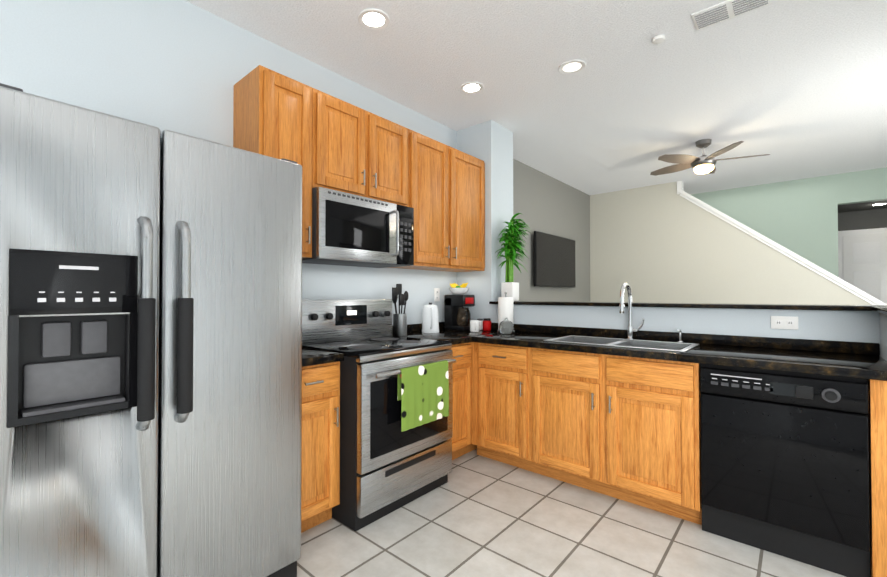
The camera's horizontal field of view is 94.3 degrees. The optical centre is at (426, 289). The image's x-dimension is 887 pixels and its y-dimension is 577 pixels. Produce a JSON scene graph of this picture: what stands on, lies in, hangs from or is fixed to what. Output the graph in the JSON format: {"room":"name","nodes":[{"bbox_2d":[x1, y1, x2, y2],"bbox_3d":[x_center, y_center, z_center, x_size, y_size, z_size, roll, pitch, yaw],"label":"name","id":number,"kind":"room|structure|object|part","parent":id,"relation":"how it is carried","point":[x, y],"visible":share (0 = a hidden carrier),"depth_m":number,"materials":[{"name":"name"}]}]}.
{"room":"kitchen","nodes":[
{"label":"kitchen","id":0,"kind":"room"},
{"bbox_2d":[0,0,589,325],"bbox_3d":[0.122,-0.134,3.873,0.140,2.800,9.250,-1,-1,42],"label":"wall","id":1,"kind":"structure","parent":0,"point":[182,66],"depth_m":2.26,"materials":[{"name":"paint"}]},
{"bbox_2d":[233,65,316,258],"bbox_3d":[-0.890,-0.690,2.393,0.338,1.001,0.322,-1,-1,42],"label":"upper cabinet","id":2,"kind":"object","parent":1,"relation":"attached to","point":[275,114],"depth_m":2.30,"materials":[{"name":"brown wood"}]},
{"bbox_2d":[317,90,412,207],"bbox_3d":[-0.514,-0.891,2.813,0.338,0.588,0.798,-1,-1,42],"label":"upper cabinet","id":3,"kind":"object","parent":1,"relation":"attached to","point":[325,140],"depth_m":2.67,"materials":[{"name":"brown wood"}]},
{"bbox_2d":[302,187,413,267],"bbox_3d":[-0.478,-0.385,2.775,0.432,0.418,0.796,-1,-1,42],"label":"microwave","id":4,"kind":"object","parent":3,"relation":"attached to","point":[348,229],"visible":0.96,"depth_m":2.60,"materials":[{"name":"silver metal"}]},
{"bbox_2d":[387,131,452,269],"bbox_3d":[-0.092,-0.679,3.281,0.338,1.001,0.462,-1,-1,42],"label":"upper cabinet","id":5,"kind":"object","parent":1,"relation":"attached to","point":[432,159],"depth_m":3.20,"materials":[{"name":"brown wood"}]},
{"bbox_2d":[434,288,439,300],"bbox_3d":[0.094,0.045,3.728,0.008,0.120,0.074,-1,-1,42],"label":"outlet","id":6,"kind":"object","parent":1,"relation":"attached to","point":[436,294],"visible":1,"depth_m":3.72,"materials":[{"name":"white plastic"}]},
{"bbox_2d":[429,148,484,271],"bbox_3d":[0.239,-0.675,3.649,0.338,1.001,0.528,-1,-1,42],"label":"upper cabinet","id":7,"kind":"object","parent":1,"relation":"attached to","point":[468,170],"depth_m":3.54,"materials":[{"name":"brown wood"}]},
{"bbox_2d":[534,231,575,287],"bbox_3d":[1.709,-0.376,5.478,0.074,0.679,1.207,-1,-1,42],"label":"wall-mounted tv","id":8,"kind":"object","parent":1,"relation":"attached to","point":[554,260],"visible":1,"depth_m":5.37,"materials":[{"name":"black plastic"}]},
{"bbox_2d":[457,120,512,320],"bbox_3d":[0.567,-0.132,3.971,0.390,2.800,0.390,-1,-1,42],"label":"column","id":9,"kind":"structure","parent":0,"point":[489,143],"depth_m":3.79,"materials":[{"name":"paint"}]},
{"bbox_2d":[185,0,886,194],"bbox_3d":[2.217,-1.583,3.050,4.700,0.080,10.800,-1,-1,42],"label":"ceiling","id":10,"kind":"structure","parent":0,"point":[796,89],"depth_m":2.95,"materials":[{"name":"paint"}]},
{"bbox_2d":[358,8,389,29],"bbox_3d":[-0.302,-1.546,2.355,0.180,0.008,0.180,-1,-1,42],"label":"recessed light","id":11,"kind":"object","parent":10,"relation":"in","point":[374,19],"visible":1,"depth_m":2.35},
{"bbox_2d":[460,82,483,93],"bbox_3d":[0.343,-1.537,3.133,0.180,0.008,0.180,-1,-1,42],"label":"recessed light","id":12,"kind":"object","parent":10,"relation":"in","point":[471,87],"visible":1,"depth_m":3.12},
{"bbox_2d":[558,59,585,74],"bbox_3d":[1.006,-1.541,2.846,0.180,0.008,0.180,-1,-1,42],"label":"recessed light","id":13,"kind":"object","parent":10,"relation":"in","point":[572,66],"visible":1,"depth_m":2.84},
{"bbox_2d":[652,35,664,43],"bbox_3d":[1.424,-1.538,2.525,0.070,0.022,0.070,-1,-1,42],"label":"smoke detector","id":14,"kind":"object","parent":10,"relation":"attached to","point":[658,39],"visible":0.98,"depth_m":2.51,"materials":[{"name":"white plastic"}]},
{"bbox_2d":[650,139,769,175],"bbox_3d":[2.874,-1.361,4.265,1.049,0.334,1.009,-1,-1,42],"label":"ceiling fan","id":15,"kind":"object","parent":10,"relation":"hanging from","point":[703,163],"visible":1,"depth_m":4.17,"materials":[{"name":"wood"}]},
{"bbox_2d":[691,0,770,29],"bbox_3d":[1.671,-1.544,2.262,0.340,0.015,0.180,-1,-1,42],"label":"ceiling vent","id":16,"kind":"object","parent":10,"relation":"in","point":[716,13],"visible":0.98,"depth_m":2.27,"materials":[{"name":"white metal"}]},
{"bbox_2d":[297,449,845,576],"bbox_3d":[2.217,1.286,3.016,4.700,0.060,10.800,-1,-1,42],"label":"floor","id":17,"kind":"structure","parent":0,"point":[475,515],"depth_m":2.04,"materials":[{"name":"tile"}]},
{"bbox_2d":[0,83,301,576],"bbox_3d":[-1.115,0.343,1.649,0.884,1.794,0.943,-1,-1,42],"label":"fridge","id":18,"kind":"object","parent":17,"relation":"on","point":[150,350],"visible":1,"depth_m":1.32,"materials":[{"name":"silver metal"}]},
{"bbox_3d":[-1.053,0.296,1.237,0.085,1.682,0.412,-1,-1,42],"label":"freezer door","id":19,"kind":"part","parent":18,"relation":"part of","materials":[{"name":"silver metal"}]},
{"bbox_2d":[301,361,339,532],"bbox_3d":[-0.806,0.814,2.258,0.618,0.868,0.376,-1,-1,42],"label":"base cabinet","id":20,"kind":"object","parent":17,"relation":"on","point":[320,427],"depth_m":2.10,"materials":[{"name":"brown wood"}]},
{"bbox_2d":[302,347,343,366],"bbox_3d":[-0.798,0.326,2.257,0.637,0.102,0.374,-1,-1,42],"label":"countertop","id":21,"kind":"structure","parent":20,"relation":"on","point":[310,356],"depth_m":2.12,"materials":[{"name":"black stone"}]},
{"bbox_2d":[302,299,455,531],"bbox_3d":[-0.310,0.656,2.580,0.752,1.190,0.756,-1,-1,42],"label":"range","id":22,"kind":"object","parent":17,"relation":"on","point":[387,466],"visible":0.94,"depth_m":2.29,"materials":[{"name":"silver metal"}]},
{"bbox_2d":[397,360,448,431],"bbox_3d":[-0.011,0.596,2.367,0.040,0.336,0.400,-1,-1,42],"label":"dish towel","id":23,"kind":"object","parent":22,"relation":"hanging from","point":[423,393],"visible":1,"depth_m":2.33,"materials":[{"name":"green fabric"}]},
{"bbox_2d":[449,342,476,459],"bbox_3d":[-0.004,0.824,3.123,0.655,0.868,0.456,-1,-1,42],"label":"base cabinet","id":24,"kind":"object","parent":17,"relation":"on","point":[464,439],"depth_m":3.02,"materials":[{"name":"brown wood"}]},
{"bbox_2d":[392,322,473,344],"bbox_3d":[-0.030,0.337,3.109,0.641,0.102,0.390,-1,-1,42],"label":"countertop","id":25,"kind":"structure","parent":24,"relation":"on","point":[413,330],"depth_m":3.21,"materials":[{"name":"black stone"}]},
{"bbox_2d":[392,284,408,335],"bbox_3d":[-0.209,0.149,3.138,0.114,0.395,0.143,-1,-1,42],"label":"utensil crock","id":26,"kind":"object","parent":25,"relation":"on","point":[399,324],"visible":1,"depth_m":3.10,"materials":[{"name":"silver metal"}]},
{"bbox_2d":[421,303,438,332],"bbox_3d":[0.036,0.227,3.361,0.178,0.245,0.168,-1,-1,42],"label":"kettle","id":27,"kind":"object","parent":25,"relation":"on","point":[430,317],"visible":1,"depth_m":3.32,"materials":[{"name":"white plastic"}]},
{"bbox_2d":[477,342,568,470],"bbox_3d":[0.712,0.824,3.148,0.487,0.868,0.618,-1,-1,42],"label":"base cabinet","id":28,"kind":"object","parent":17,"relation":"on","point":[502,370],"depth_m":2.89,"materials":[{"name":"brown wood"}]},
{"bbox_2d":[442,322,886,380],"bbox_3d":[1.096,0.333,2.792,2.739,0.102,0.642,-1,-1,42],"label":"countertop","id":29,"kind":"structure","parent":28,"relation":"on","point":[863,360],"depth_m":2.28,"materials":[{"name":"black stone"}]},
{"bbox_2d":[444,295,474,330],"bbox_3d":[0.308,0.198,3.682,0.246,0.310,0.180,-1,-1,42],"label":"coffee maker","id":30,"kind":"object","parent":29,"relation":"on","point":[457,315],"visible":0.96,"depth_m":3.63,"materials":[{"name":"black plastic"}]},
{"bbox_2d":[449,283,468,294],"bbox_3d":[0.291,-0.012,3.700,0.190,0.107,0.190,-1,-1,42],"label":"fruit bowl","id":31,"kind":"object","parent":30,"relation":"on","point":[456,289],"visible":1,"depth_m":3.64,"materials":[{"name":"white ceramic"}]},
{"bbox_2d":[470,320,479,331],"bbox_3d":[0.404,0.303,3.437,0.095,0.095,0.095,-1,-1,42],"label":"mug","id":32,"kind":"object","parent":29,"relation":"on","point":[474,325],"visible":1,"depth_m":3.41,"materials":[{"name":"ceramic"}]},
{"bbox_2d":[477,319,482,329],"bbox_3d":[0.476,0.305,3.663,0.066,0.095,0.066,-1,-1,42],"label":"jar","id":33,"kind":"object","parent":29,"relation":"on","point":[481,323],"visible":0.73,"depth_m":3.63,"materials":[{"name":"white ceramic"}]},
{"bbox_2d":[483,318,490,330],"bbox_3d":[0.524,0.300,3.567,0.074,0.104,0.074,-1,-1,42],"label":"canister","id":34,"kind":"object","parent":29,"relation":"on","point":[486,324],"visible":1,"depth_m":3.54,"materials":[{"name":"plastic"}]},
{"bbox_2d":[497,292,514,331],"bbox_3d":[0.662,0.182,3.438,0.150,0.337,0.150,-1,-1,42],"label":"paper towel","id":35,"kind":"object","parent":29,"relation":"on","point":[505,307],"visible":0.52,"depth_m":3.39,"materials":[{"name":"white paper"}]},
{"bbox_2d":[499,318,513,333],"bbox_3d":[0.638,0.285,3.290,0.120,0.126,0.114,-1,-1,42],"label":"glass jar","id":36,"kind":"object","parent":29,"relation":"on","point":[506,326],"visible":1,"depth_m":3.25,"materials":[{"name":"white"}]},
{"bbox_2d":[544,335,698,351],"bbox_3d":[1.241,0.428,2.659,0.816,0.184,0.456,-1,-1,42],"label":"sink","id":37,"kind":"object","parent":29,"relation":"in","point":[648,344],"visible":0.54,"depth_m":2.71,"materials":[{"name":"metal"}]},
{"bbox_2d":[619,282,644,338],"bbox_3d":[1.380,0.146,2.769,0.118,0.393,0.224,-1,-1,42],"label":"faucet","id":38,"kind":"object","parent":29,"relation":"on","point":[631,330],"visible":1,"depth_m":2.83,"materials":[{"name":"silver metal"}]},
{"bbox_2d":[677,329,683,342],"bbox_3d":[1.624,0.295,2.638,0.040,0.092,0.080,-1,-1,42],"label":"soap dispenser","id":39,"kind":"object","parent":29,"relation":"on","point":[680,336],"visible":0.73,"depth_m":2.64,"materials":[{"name":"silver metal"}]},
{"bbox_2d":[529,358,701,524],"bbox_3d":[1.250,0.902,2.664,0.958,0.700,0.618,-1,-1,42],"label":"base cabinet","id":40,"kind":"object","parent":17,"relation":"on","point":[625,428],"depth_m":2.38,"materials":[{"name":"brown wood"}]},
{"bbox_2d":[700,364,869,576],"bbox_3d":[1.820,0.812,2.128,0.597,0.867,0.652,-1,-1,42],"label":"dishwasher","id":41,"kind":"object","parent":17,"relation":"on","point":[784,463],"visible":1,"depth_m":1.88,"materials":[{"name":"black plastic"}]},
{"bbox_2d":[491,304,886,375],"bbox_3d":[1.362,0.685,2.677,2.510,1.135,0.738,-1,-1,42],"label":"wall","id":42,"kind":"structure","parent":0,"point":[854,326],"depth_m":2.57,"materials":[{"name":"paint"}]},
{"bbox_2d":[489,301,886,313],"bbox_3d":[1.418,0.103,2.699,2.566,0.025,0.960,-1,-1,42],"label":"bar","id":43,"kind":"object","parent":42,"relation":"on","point":[880,308],"visible":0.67,"depth_m":2.51,"materials":[{"name":"black stone"}]},
{"bbox_2d":[495,213,530,300],"bbox_3d":[0.805,-0.295,3.691,0.280,0.793,0.414,-1,-1,42],"label":"bamboo plant","id":44,"kind":"object","parent":43,"relation":"on","point":[509,285],"visible":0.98,"depth_m":3.69,"materials":[{"name":"green plant"}]},
{"bbox_2d":[771,316,798,329],"bbox_3d":[2.055,0.189,2.361,0.120,0.074,0.008,-1,-1,42],"label":"outlet","id":45,"kind":"object","parent":42,"relation":"attached to","point":[784,322],"visible":1,"depth_m":2.36,"materials":[{"name":"white plastic"}]},
{"bbox_2d":[590,182,871,304],"bbox_3d":[4.035,-0.117,5.311,4.040,2.800,0.120,-1,-1,42],"label":"wall","id":46,"kind":"structure","parent":0,"point":[663,243],"depth_m":5.69,"materials":[{"name":"beige paint"}]},
{"bbox_2d":[677,181,886,304],"bbox_3d":[4.540,-0.330,4.859,2.708,2.382,0.180,-1,-1,42],"label":"trim","id":47,"kind":"structure","parent":46,"relation":"attached to","point":[852,289],"depth_m":4.97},
{"bbox_2d":[691,167,886,276],"bbox_3d":[4.838,-0.109,5.934,4.400,2.800,0.120,-1,-1,42],"label":"wall","id":48,"kind":"structure","parent":0,"point":[799,217],"depth_m":5.59,"materials":[{"name":"paint"}]},
{"bbox_2d":[838,200,886,212],"bbox_3d":[6.052,-1.320,5.415,0.960,0.389,0.710,-1,-1,42],"label":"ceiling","id":49,"kind":"structure","parent":0,"point":[856,207],"depth_m":5.54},
{"bbox_2d":[838,208,886,230],"bbox_3d":[6.330,-0.112,5.710,1.200,2.800,0.120,-1,-1,42],"label":"wall","id":50,"kind":"structure","parent":0,"point":[865,219],"depth_m":5.79,"materials":[{"name":"grey paint"}]},
{"bbox_2d":[838,228,886,303],"bbox_3d":[6.258,0.217,5.618,0.930,2.140,0.100,-1,-1,42],"label":"hall door","id":51,"kind":"structure","parent":50,"relation":"in","point":[862,259],"depth_m":5.74,"materials":[{"name":"white paint"}]}
]}

